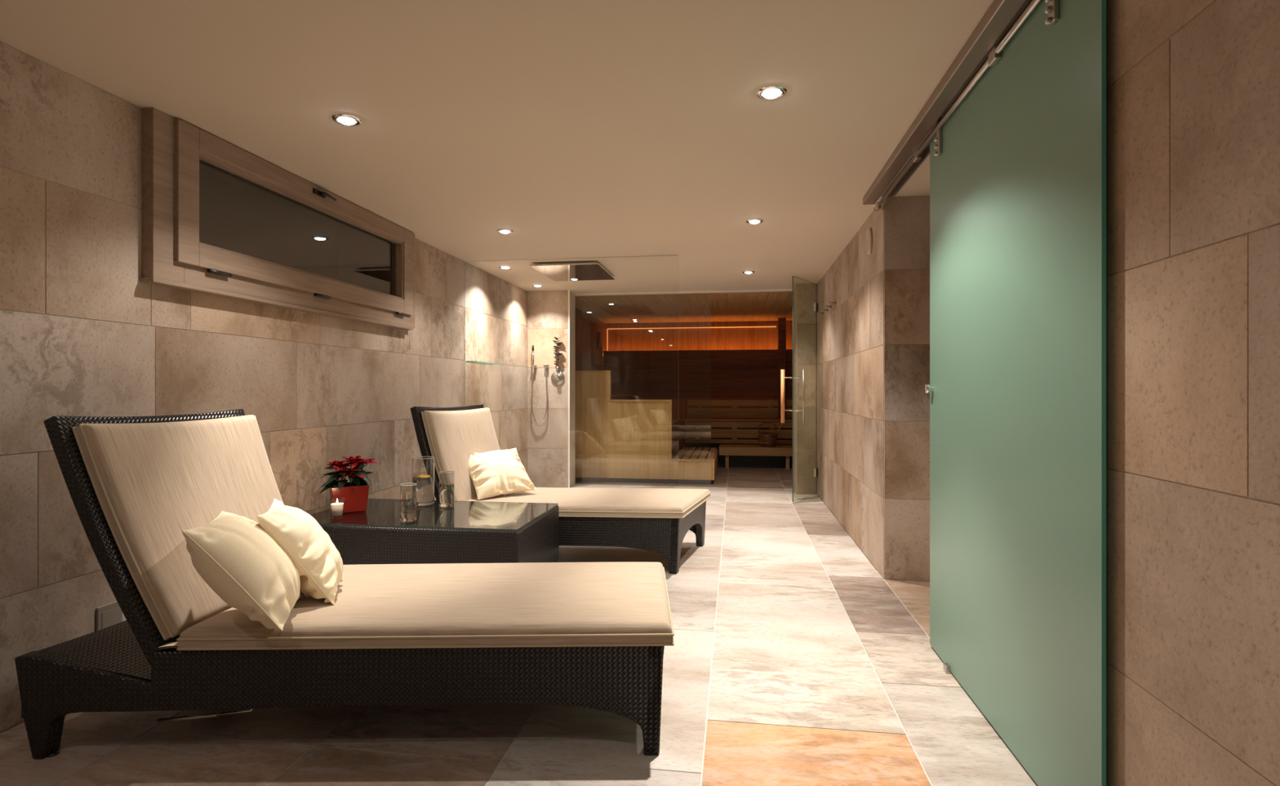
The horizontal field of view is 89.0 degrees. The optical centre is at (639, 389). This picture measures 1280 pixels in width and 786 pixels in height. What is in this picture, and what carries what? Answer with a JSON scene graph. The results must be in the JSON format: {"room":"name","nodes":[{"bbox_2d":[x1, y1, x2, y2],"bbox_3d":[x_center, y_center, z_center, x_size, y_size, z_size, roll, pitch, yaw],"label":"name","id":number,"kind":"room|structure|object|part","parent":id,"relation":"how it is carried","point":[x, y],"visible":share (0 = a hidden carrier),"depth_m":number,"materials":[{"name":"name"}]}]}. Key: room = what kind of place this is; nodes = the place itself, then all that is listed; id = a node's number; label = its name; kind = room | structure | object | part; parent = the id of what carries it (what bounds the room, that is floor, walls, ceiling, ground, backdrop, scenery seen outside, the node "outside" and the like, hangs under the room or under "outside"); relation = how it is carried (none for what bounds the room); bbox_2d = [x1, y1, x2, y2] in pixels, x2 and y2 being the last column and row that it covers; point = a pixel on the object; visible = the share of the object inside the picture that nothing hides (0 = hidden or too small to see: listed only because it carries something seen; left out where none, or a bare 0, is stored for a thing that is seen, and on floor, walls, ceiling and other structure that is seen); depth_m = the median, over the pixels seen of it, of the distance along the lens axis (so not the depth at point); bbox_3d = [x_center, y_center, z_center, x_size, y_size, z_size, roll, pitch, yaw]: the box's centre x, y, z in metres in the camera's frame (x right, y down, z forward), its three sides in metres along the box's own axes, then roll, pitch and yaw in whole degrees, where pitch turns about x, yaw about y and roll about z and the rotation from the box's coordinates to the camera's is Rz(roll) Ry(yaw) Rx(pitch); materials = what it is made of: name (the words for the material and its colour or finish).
{"room":"spa","nodes":[
{"label":"spa","id":0,"kind":"room"},
{"bbox_2d":[0,41,527,732],"bbox_3d":[-2.122,-0.010,2.757,0.120,2.320,10.640,0,0,8],"label":"wall","id":1,"kind":"structure","parent":0,"point":[81,335],"depth_m":2.61,"materials":[{"name":"stone"}]},
{"bbox_2d":[96,600,122,631],"bbox_3d":[-2.084,0.900,2.560,0.012,0.120,0.104,0,0,8],"label":"wall socket","id":2,"kind":"object","parent":1,"relation":"attached to","point":[111,614],"visible":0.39,"depth_m":2.55,"materials":[{"name":"brown"}]},
{"bbox_2d":[139,107,414,329],"bbox_3d":[-1.878,-0.807,3.795,0.181,0.725,2.237,0,0,8],"label":"window","id":3,"kind":"structure","parent":1,"relation":"in","point":[173,255],"depth_m":3.11,"materials":[{"name":"brown wood"}]},
{"bbox_3d":[-1.879,-0.454,3.769,0.067,0.018,2.187,0,0,8],"label":"sill","id":4,"kind":"part","parent":3,"relation":"part of","materials":[{"name":"brown wood"}]},
{"bbox_3d":[-1.814,-1.124,3.754,0.043,0.028,0.160,0,0,8],"label":"handle","id":5,"kind":"part","parent":3,"relation":"part of","materials":[{"name":"black plastic"}]},
{"bbox_2d":[466,360,501,364],"bbox_3d":[-1.495,-0.259,6.264,0.099,0.008,0.640,0,0,8],"label":"glass shelf","id":6,"kind":"object","parent":1,"relation":"attached to","point":[473,362],"visible":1,"depth_m":6.13,"materials":[{"name":"teal"}]},
{"bbox_2d":[199,160,391,294],"bbox_3d":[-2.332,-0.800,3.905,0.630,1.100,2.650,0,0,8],"label":"window pane","id":7,"kind":"structure","parent":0,"point":[237,214],"depth_m":4.57,"materials":[{"name":"black"}]},
{"bbox_2d":[0,0,1030,323],"bbox_3d":[0.609,-1.215,3.943,5.180,0.150,14.020,0,0,8],"label":"ceiling","id":8,"kind":"structure","parent":0,"point":[588,131],"depth_m":2.72,"materials":[{"name":"beige paint"}]},
{"bbox_2d":[331,114,361,125],"bbox_3d":[-1.269,-1.161,2.819,0.118,0.017,0.118,0,0,8],"label":"recessed light","id":9,"kind":"object","parent":8,"relation":"in","point":[343,119],"visible":1,"depth_m":2.80,"materials":[{"name":"silver metal"}]},
{"bbox_2d":[497,229,513,233],"bbox_3d":[-0.994,-1.161,4.795,0.118,0.017,0.118,0,0,8],"label":"recessed light","id":10,"kind":"object","parent":8,"relation":"in","point":[501,231],"visible":1,"depth_m":4.77,"materials":[{"name":"silver metal"}]},
{"bbox_2d":[499,266,511,269],"bbox_3d":[-1.282,-1.161,6.202,0.118,0.017,0.118,0,0,8],"label":"recessed light","id":11,"kind":"object","parent":8,"relation":"in","point":[500,267],"visible":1,"depth_m":6.18,"materials":[{"name":"silver metal"}]},
{"bbox_2d":[529,262,614,280],"bbox_3d":[-0.636,-1.153,6.340,0.640,0.035,0.840,0,0,8],"label":"shower head","id":12,"kind":"object","parent":8,"relation":"attached to","point":[571,271],"visible":1,"depth_m":6.24},
{"bbox_2d":[742,271,754,274],"bbox_3d":[1.077,-1.161,6.462,0.118,0.017,0.118,0,0,8],"label":"recessed light","id":13,"kind":"object","parent":8,"relation":"in","point":[744,272],"visible":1,"depth_m":6.44,"materials":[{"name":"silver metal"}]},
{"bbox_2d":[746,218,763,223],"bbox_3d":[0.794,-1.161,4.513,0.118,0.017,0.118,0,0,8],"label":"recessed light","id":14,"kind":"object","parent":8,"relation":"in","point":[753,220],"visible":1,"depth_m":4.49,"materials":[{"name":"silver metal"}]},
{"bbox_2d":[756,85,786,100],"bbox_3d":[0.518,-1.161,2.562,0.118,0.017,0.118,0,0,8],"label":"recessed light","id":15,"kind":"object","parent":8,"relation":"in","point":[771,92],"visible":1,"depth_m":2.54,"materials":[{"name":"silver metal"}]},
{"bbox_2d":[862,0,1106,785],"bbox_3d":[1.202,-0.009,2.502,0.122,2.319,3.000,0,0,8],"label":"door","id":16,"kind":"structure","parent":8,"relation":"attached to","point":[1016,388],"depth_m":1.96,"materials":[{"name":"green glass"}]},
{"bbox_3d":[1.274,-0.005,2.870,0.033,0.042,0.042,0,0,8],"label":"knob","id":17,"kind":"part","parent":16,"relation":"part of","materials":[{"name":"silver metal"}]},
{"bbox_3d":[1.200,-1.125,2.502,0.117,0.087,3.000,0,0,8],"label":"sliding door rail","id":18,"kind":"part","parent":16,"relation":"part of","materials":[{"name":"silver metal"}]},
{"bbox_2d":[0,457,1037,785],"bbox_3d":[0.618,1.210,4.003,4.940,0.120,13.900,0,0,8],"label":"floor","id":19,"kind":"structure","parent":0,"point":[792,661],"depth_m":2.26,"materials":[{"name":"stone"}]},
{"bbox_2d":[14,408,674,759],"bbox_3d":[-0.919,0.616,2.405,2.051,1.068,0.787,0,0,0],"label":"lounger","id":20,"kind":"object","parent":19,"relation":"on","point":[590,635],"visible":0.8,"depth_m":2.05,"materials":[{"name":"black plastic"}]},
{"bbox_3d":[-1.865,0.935,2.395,0.044,0.190,0.725,0,0,8],"label":"tail panel","id":21,"kind":"part","parent":20,"relation":"part of","materials":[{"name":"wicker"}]},
{"bbox_3d":[-1.621,0.473,2.399,0.367,0.785,0.801,0,0,8],"label":"backrest","id":22,"kind":"part","parent":20,"relation":"part of","materials":[{"name":"fabric"}]},
{"bbox_3d":[-1.580,0.451,2.409,0.327,0.686,0.750,0,0,8],"label":"mattress","id":23,"kind":"part","parent":20,"relation":"part of","materials":[{"name":"fabric"}]},
{"bbox_2d":[182,511,304,631],"bbox_3d":[-1.248,0.567,2.087,0.295,0.331,0.406,0,0,-16],"label":"cushion","id":24,"kind":"object","parent":20,"relation":"on","point":[238,560],"visible":0.98,"depth_m":1.94,"materials":[{"name":"beige fabric"}]},
{"bbox_2d":[256,497,342,605],"bbox_3d":[-1.211,0.571,2.339,0.262,0.325,0.393,0,0,-21],"label":"cushion","id":25,"kind":"object","parent":20,"relation":"on","point":[318,563],"visible":0.84,"depth_m":2.21,"materials":[{"name":"beige fabric"}]},
{"bbox_3d":[-0.931,0.974,2.062,1.998,0.352,0.369,0,0,8],"label":"panel","id":26,"kind":"part","parent":20,"relation":"part of","materials":[{"name":"wicker"}]},
{"bbox_3d":[-0.664,0.764,2.406,1.537,0.084,0.765,0,0,-1],"label":"seat mattress","id":27,"kind":"part","parent":20,"relation":"part of","materials":[{"name":"fabric"}]},
{"bbox_3d":[0.041,0.974,2.421,0.062,0.352,0.751,0,0,0],"label":"foot panel","id":28,"kind":"part","parent":20,"relation":"part of","materials":[{"name":"wicker"}]},
{"bbox_2d":[311,498,559,564],"bbox_3d":[-1.189,0.924,3.727,1.285,0.451,0.770,0,0,8],"label":"side table","id":29,"kind":"object","parent":19,"relation":"on","point":[472,531],"visible":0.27,"depth_m":3.39,"materials":[{"name":"wicker"}]},
{"bbox_2d":[328,497,345,519],"bbox_3d":[-1.636,0.642,3.520,0.078,0.112,0.078,0,0,8],"label":"candle","id":30,"kind":"object","parent":29,"relation":"on","point":[336,508],"visible":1,"depth_m":3.50,"materials":[{"name":"beige wax"}]},
{"bbox_2d":[328,481,368,512],"bbox_3d":[-1.693,0.624,3.786,0.199,0.150,0.199,0,0,-30],"label":"pot","id":31,"kind":"object","parent":29,"relation":"on","point":[355,494],"depth_m":3.71,"materials":[{"name":"red ceramic"}]},
{"bbox_2d":[319,455,379,512],"bbox_3d":[-1.690,0.541,3.783,0.313,0.315,0.313,0,0,27],"label":"poinsettia","id":32,"kind":"object","parent":29,"relation":"on","point":[355,492],"visible":0.98,"depth_m":3.72,"materials":[{"name":"red plant"}]},
{"bbox_2d":[325,459,346,465],"bbox_3d":[-1.756,0.430,3.761,0.146,0.046,0.168,0,0,8],"label":"flower","id":33,"kind":"object","parent":32,"relation":"on","point":[334,463],"depth_m":3.75,"materials":[{"name":"red plant"}]},
{"bbox_2d":[329,462,351,467],"bbox_3d":[-1.719,0.436,3.743,0.127,0.045,0.123,0,0,-45],"label":"flower","id":34,"kind":"object","parent":32,"relation":"on","point":[334,464],"depth_m":3.74,"materials":[{"name":"red plant"}]},
{"bbox_2d":[333,466,358,471],"bbox_3d":[-1.683,0.450,3.709,0.135,0.035,0.135,0,0,-34],"label":"flower","id":35,"kind":"object","parent":32,"relation":"on","point":[344,468],"depth_m":3.71,"materials":[{"name":"red plant"}]},
{"bbox_3d":[-1.697,0.497,3.789,0.165,0.167,0.115,0,0,34],"label":"stem","id":36,"kind":"part","parent":32,"relation":"part of","materials":[{"name":"green plant"}]},
{"bbox_2d":[342,455,361,463],"bbox_3d":[-1.666,0.408,3.775,0.123,0.049,0.123,0,0,-23],"label":"flower","id":37,"kind":"object","parent":32,"relation":"on","point":[351,460],"depth_m":3.77,"materials":[{"name":"red plant"}]},
{"bbox_2d":[338,471,366,478],"bbox_3d":[-1.651,0.483,3.720,0.130,0.039,0.147,0,0,-39],"label":"flower","id":38,"kind":"object","parent":32,"relation":"on","point":[350,474],"depth_m":3.72,"materials":[{"name":"red plant"}]},
{"bbox_2d":[344,455,364,467],"bbox_3d":[-1.649,0.415,3.760,0.120,0.053,0.147,0,0,-29],"label":"flower","id":39,"kind":"object","parent":32,"relation":"on","point":[357,462],"depth_m":3.76,"materials":[{"name":"red plant"}]},
{"bbox_2d":[355,457,379,466],"bbox_3d":[-1.591,0.423,3.787,0.140,0.050,0.118,0,0,-32],"label":"flower","id":40,"kind":"object","parent":32,"relation":"on","point":[359,462],"depth_m":3.78,"materials":[{"name":"red plant"}]},
{"bbox_2d":[400,483,417,522],"bbox_3d":[-1.234,0.600,3.471,0.086,0.197,0.086,0,0,8],"label":"drinking glass","id":41,"kind":"object","parent":29,"relation":"on","point":[409,505],"visible":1,"depth_m":3.44,"materials":[{"name":"clear glass"}]},
{"bbox_3d":[-1.234,0.691,3.471,0.084,0.016,0.084,0,0,8],"label":"glass","id":42,"kind":"part","parent":41,"relation":"part of","materials":[{"name":"white"}]},
{"bbox_2d":[412,456,435,506],"bbox_3d":[-1.322,0.555,3.974,0.134,0.287,0.134,0,0,8],"label":"carafe","id":43,"kind":"object","parent":29,"relation":"on","point":[425,483],"visible":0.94,"depth_m":3.92,"materials":[{"name":"clear glass"}]},
{"bbox_3d":[-1.322,0.691,3.974,0.132,0.016,0.132,0,0,8],"label":"glass","id":44,"kind":"part","parent":43,"relation":"part of","materials":[{"name":"white"}]},
{"bbox_3d":[-1.189,0.703,3.727,1.273,0.008,0.758,0,0,8],"label":"glass","id":45,"kind":"part","parent":29,"relation":"part of","materials":[{"name":"grey glass"}]},
{"bbox_2d":[439,471,454,507],"bbox_3d":[-1.159,0.595,3.910,0.092,0.207,0.092,0,0,8],"label":"drinking glass","id":46,"kind":"object","parent":29,"relation":"on","point":[446,491],"visible":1,"depth_m":3.88,"materials":[{"name":"clear glass"}]},
{"bbox_3d":[-1.159,0.691,3.910,0.090,0.016,0.090,0,0,8],"label":"glass","id":47,"kind":"part","parent":46,"relation":"part of","materials":[{"name":"white"}]},
{"bbox_2d":[410,404,710,573],"bbox_3d":[-0.622,0.628,4.536,2.218,1.043,0.830,0,0,6],"label":"lounger","id":48,"kind":"object","parent":19,"relation":"on","point":[655,520],"visible":0.63,"depth_m":4.25,"materials":[{"name":"black plastic"}]},
{"bbox_3d":[-1.231,0.484,4.596,0.268,0.754,0.853,0,0,19],"label":"backrest","id":49,"kind":"part","parent":48,"relation":"part of","materials":[{"name":"fabric"}]},
{"bbox_3d":[-1.184,0.467,4.596,0.246,0.658,0.799,0,0,19],"label":"mattress","id":50,"kind":"part","parent":48,"relation":"part of","materials":[{"name":"fabric"}]},
{"bbox_2d":[468,448,537,499],"bbox_3d":[-0.990,0.576,4.545,0.442,0.302,0.327,0,0,-34],"label":"cushion","id":51,"kind":"object","parent":48,"relation":"on","point":[492,473],"visible":0.92,"depth_m":4.47,"materials":[{"name":"beige fabric"}]},
{"bbox_3d":[-0.369,0.764,4.510,1.666,0.084,0.896,0,0,8],"label":"seat mattress","id":52,"kind":"part","parent":48,"relation":"part of","materials":[{"name":"fabric"}]},
{"bbox_3d":[-0.754,0.974,4.183,2.033,0.352,0.054,0,0,5],"label":"panel","id":53,"kind":"part","parent":48,"relation":"part of","materials":[{"name":"wicker"}]},
{"bbox_3d":[0.335,0.974,4.452,0.060,0.352,0.822,0,0,18],"label":"foot panel","id":54,"kind":"part","parent":48,"relation":"part of","materials":[{"name":"wicker"}]},
{"bbox_3d":[-0.515,0.974,4.892,2.020,0.352,0.054,0,0,5],"label":"panel","id":55,"kind":"part","parent":48,"relation":"part of","materials":[{"name":"wicker"}]},
{"bbox_2d":[465,255,661,262],"bbox_3d":[-0.629,-0.011,5.793,1.948,2.314,0.008,0,0,8],"label":"screen","id":56,"kind":"object","parent":19,"relation":"on","point":[655,255],"visible":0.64,"depth_m":5.78,"materials":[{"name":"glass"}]},
{"bbox_2d":[575,370,718,484],"bbox_3d":[0.141,0.455,9.068,1.845,1.390,2.116,0,0,8],"label":"bench","id":57,"kind":"object","parent":19,"relation":"on","point":[624,439],"visible":0.97,"depth_m":8.07,"materials":[{"name":"brown wood"}]},
{"bbox_2d":[603,320,792,463],"bbox_3d":[0.939,0.051,10.523,3.180,2.197,0.795,0,0,8],"label":"wall","id":58,"kind":"structure","parent":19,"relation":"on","point":[750,373],"depth_m":10.59,"materials":[{"name":"brown wood"}]},
{"bbox_3d":[0.961,-0.255,10.674,3.180,0.790,0.020,0,0,8],"label":"backrest panel","id":59,"kind":"part","parent":58,"relation":"part of","materials":[{"name":"brown wood"}]},
{"bbox_2d":[719,444,792,469],"bbox_3d":[1.794,0.993,9.669,1.220,0.315,0.505,0,0,8],"label":"bench","id":60,"kind":"object","parent":19,"relation":"on","point":[730,455],"visible":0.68,"depth_m":9.60,"materials":[{"name":"brown wood"}]},
{"bbox_3d":[1.279,1.006,9.571,0.050,0.289,0.050,0,0,8],"label":"leg","id":61,"kind":"part","parent":60,"relation":"part of","materials":[{"name":"brown wood"}]},
{"bbox_2d":[758,422,777,447],"bbox_3d":[1.889,0.654,9.628,0.282,0.360,0.280,0,0,8],"label":"bucket","id":62,"kind":"object","parent":60,"relation":"on","point":[766,439],"visible":1,"depth_m":9.53,"materials":[{"name":"brown wood"}]},
{"bbox_3d":[1.889,0.559,9.628,0.270,0.170,0.020,0,0,8],"label":"bucket handle","id":63,"kind":"part","parent":62,"relation":"part of","materials":[{"name":"brown wood"}]},
{"bbox_3d":[2.140,1.006,9.444,0.050,0.289,0.050,0,0,8],"label":"leg","id":64,"kind":"part","parent":60,"relation":"part of","materials":[{"name":"brown wood"}]},
{"bbox_2d":[777,318,786,418],"bbox_3d":[2.260,0.005,10.367,0.120,2.290,0.070,0,0,8],"label":"trim","id":65,"kind":"structure","parent":19,"relation":"on","point":[781,322],"depth_m":10.33,"materials":[{"name":"brown wood"}]},
{"bbox_2d":[527,290,575,488],"bbox_3d":[-1.061,-0.010,7.832,0.505,2.320,0.310,0,0,8],"label":"wall","id":66,"kind":"structure","parent":0,"point":[547,310],"depth_m":7.69,"materials":[{"name":"stone"}]},
{"bbox_2d":[531,345,548,422],"bbox_3d":[-1.178,-0.069,7.658,0.198,0.912,0.068,0,0,8],"label":"shower","id":67,"kind":"object","parent":66,"relation":"attached to","point":[533,366],"visible":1,"depth_m":7.64,"materials":[{"name":"silver metal"}]},
{"bbox_2d":[543,364,548,371],"bbox_3d":[-1.103,-0.259,7.657,0.050,0.078,0.048,0,0,8],"label":"wall outlet","id":68,"kind":"object","parent":67,"relation":"attached to","point":[545,366],"depth_m":7.64,"materials":[{"name":"silver metal"}]},
{"bbox_2d":[551,371,564,385],"bbox_3d":[-0.970,-0.140,7.631,0.164,0.164,0.062,0,0,8],"label":"vase","id":69,"kind":"object","parent":66,"relation":"attached to","point":[557,378],"visible":1,"depth_m":7.65,"materials":[{"name":"silver metal"}]},
{"bbox_2d":[552,337,561,370],"bbox_3d":[-0.963,-0.423,7.622,0.118,0.391,0.077,0,0,8],"label":"leafy sprig","id":70,"kind":"object","parent":69,"relation":"on","point":[558,344],"visible":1,"depth_m":7.62,"materials":[{"name":"brown plant"}]},
{"bbox_2d":[568,289,569,488],"bbox_3d":[-0.833,-0.010,7.646,0.020,2.320,0.013,0,0,8],"label":"trim","id":71,"kind":"structure","parent":66,"relation":"attached to","point":[568,290],"depth_m":7.64,"materials":[{"name":"beige"}]},
{"bbox_2d":[574,288,792,295],"bbox_3d":[0.497,-1.159,7.758,2.600,0.022,0.025,0,0,8],"label":"trim","id":72,"kind":"structure","parent":66,"relation":"attached to","point":[780,290],"depth_m":7.74,"materials":[{"name":"beige"}]},
{"bbox_2d":[575,291,792,487],"bbox_3d":[0.497,0.001,7.757,2.600,2.298,0.018,0,0,8],"label":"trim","id":73,"kind":"structure","parent":66,"relation":"attached to","point":[755,291],"depth_m":7.78,"materials":[{"name":"silver metal"}]},
{"bbox_2d":[575,307,605,370],"bbox_3d":[-0.842,0.005,9.579,0.050,2.290,3.190,0,0,8],"label":"wall","id":74,"kind":"structure","parent":0,"point":[588,357],"depth_m":9.88,"materials":[{"name":"brown wood"}]},
{"bbox_2d":[597,332,599,348],"bbox_3d":[-0.662,-0.800,10.508,0.034,0.260,0.100,0,0,8],"label":"thermometer","id":75,"kind":"object","parent":74,"relation":"attached to","point":[598,333],"visible":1,"depth_m":10.46,"materials":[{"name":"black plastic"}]},
{"bbox_2d":[817,204,884,578],"bbox_3d":[1.868,-0.010,5.732,0.250,2.320,3.614,0,0,8],"label":"wall","id":76,"kind":"structure","parent":0,"point":[851,334],"depth_m":4.91,"materials":[{"name":"stone"}]},
{"bbox_2d":[780,275,817,502],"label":"door","id":77,"kind":"structure","parent":76,"relation":"in","point":[815,304],"depth_m":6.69,"materials":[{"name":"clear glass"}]},
{"bbox_3d":[1.471,0.065,6.712,0.039,0.550,0.040,0,0,8],"label":"handle","id":78,"kind":"part","parent":77,"relation":"part of","materials":[{"name":"brown wood"}]},
{"bbox_3d":[1.568,-0.125,6.640,0.208,0.018,0.018,0,0,36],"label":"handle post","id":79,"kind":"part","parent":77,"relation":"part of","materials":[{"name":"silver metal"}]},
{"bbox_3d":[1.568,0.210,6.640,0.208,0.018,0.018,0,0,36],"label":"handle post","id":80,"kind":"part","parent":77,"relation":"part of","materials":[{"name":"silver metal"}]},
{"bbox_3d":[1.652,0.065,6.579,0.018,0.550,0.018,0,0,8],"label":"handle","id":81,"kind":"part","parent":77,"relation":"part of","materials":[{"name":"silver metal"}]},
{"bbox_3d":[1.741,-0.009,6.867,0.010,2.293,0.640,0,0,36],"label":"panel","id":82,"kind":"part","parent":77,"relation":"part of","materials":[{"name":"clear glass"}]},
{"bbox_2d":[866,227,871,254],"bbox_3d":[1.524,-0.990,4.335,0.022,0.178,0.112,0,0,8],"label":"wall fixture","id":83,"kind":"object","parent":76,"relation":"attached to","point":[868,234],"visible":1,"depth_m":4.30,"materials":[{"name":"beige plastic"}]},
{"bbox_2d":[884,195,929,581],"bbox_3d":[2.293,-0.010,3.939,1.607,2.320,0.200,0,0,8],"label":"wall","id":84,"kind":"structure","parent":0,"point":[906,219],"depth_m":3.94,"materials":[{"name":"stone"}]},
{"bbox_2d":[1106,0,1279,785],"bbox_3d":[0.927,-0.010,-0.227,0.120,2.320,5.620,0,0,8],"label":"wall","id":85,"kind":"structure","parent":0,"point":[1193,86],"depth_m":1.29,"materials":[{"name":"stone"}]}
]}

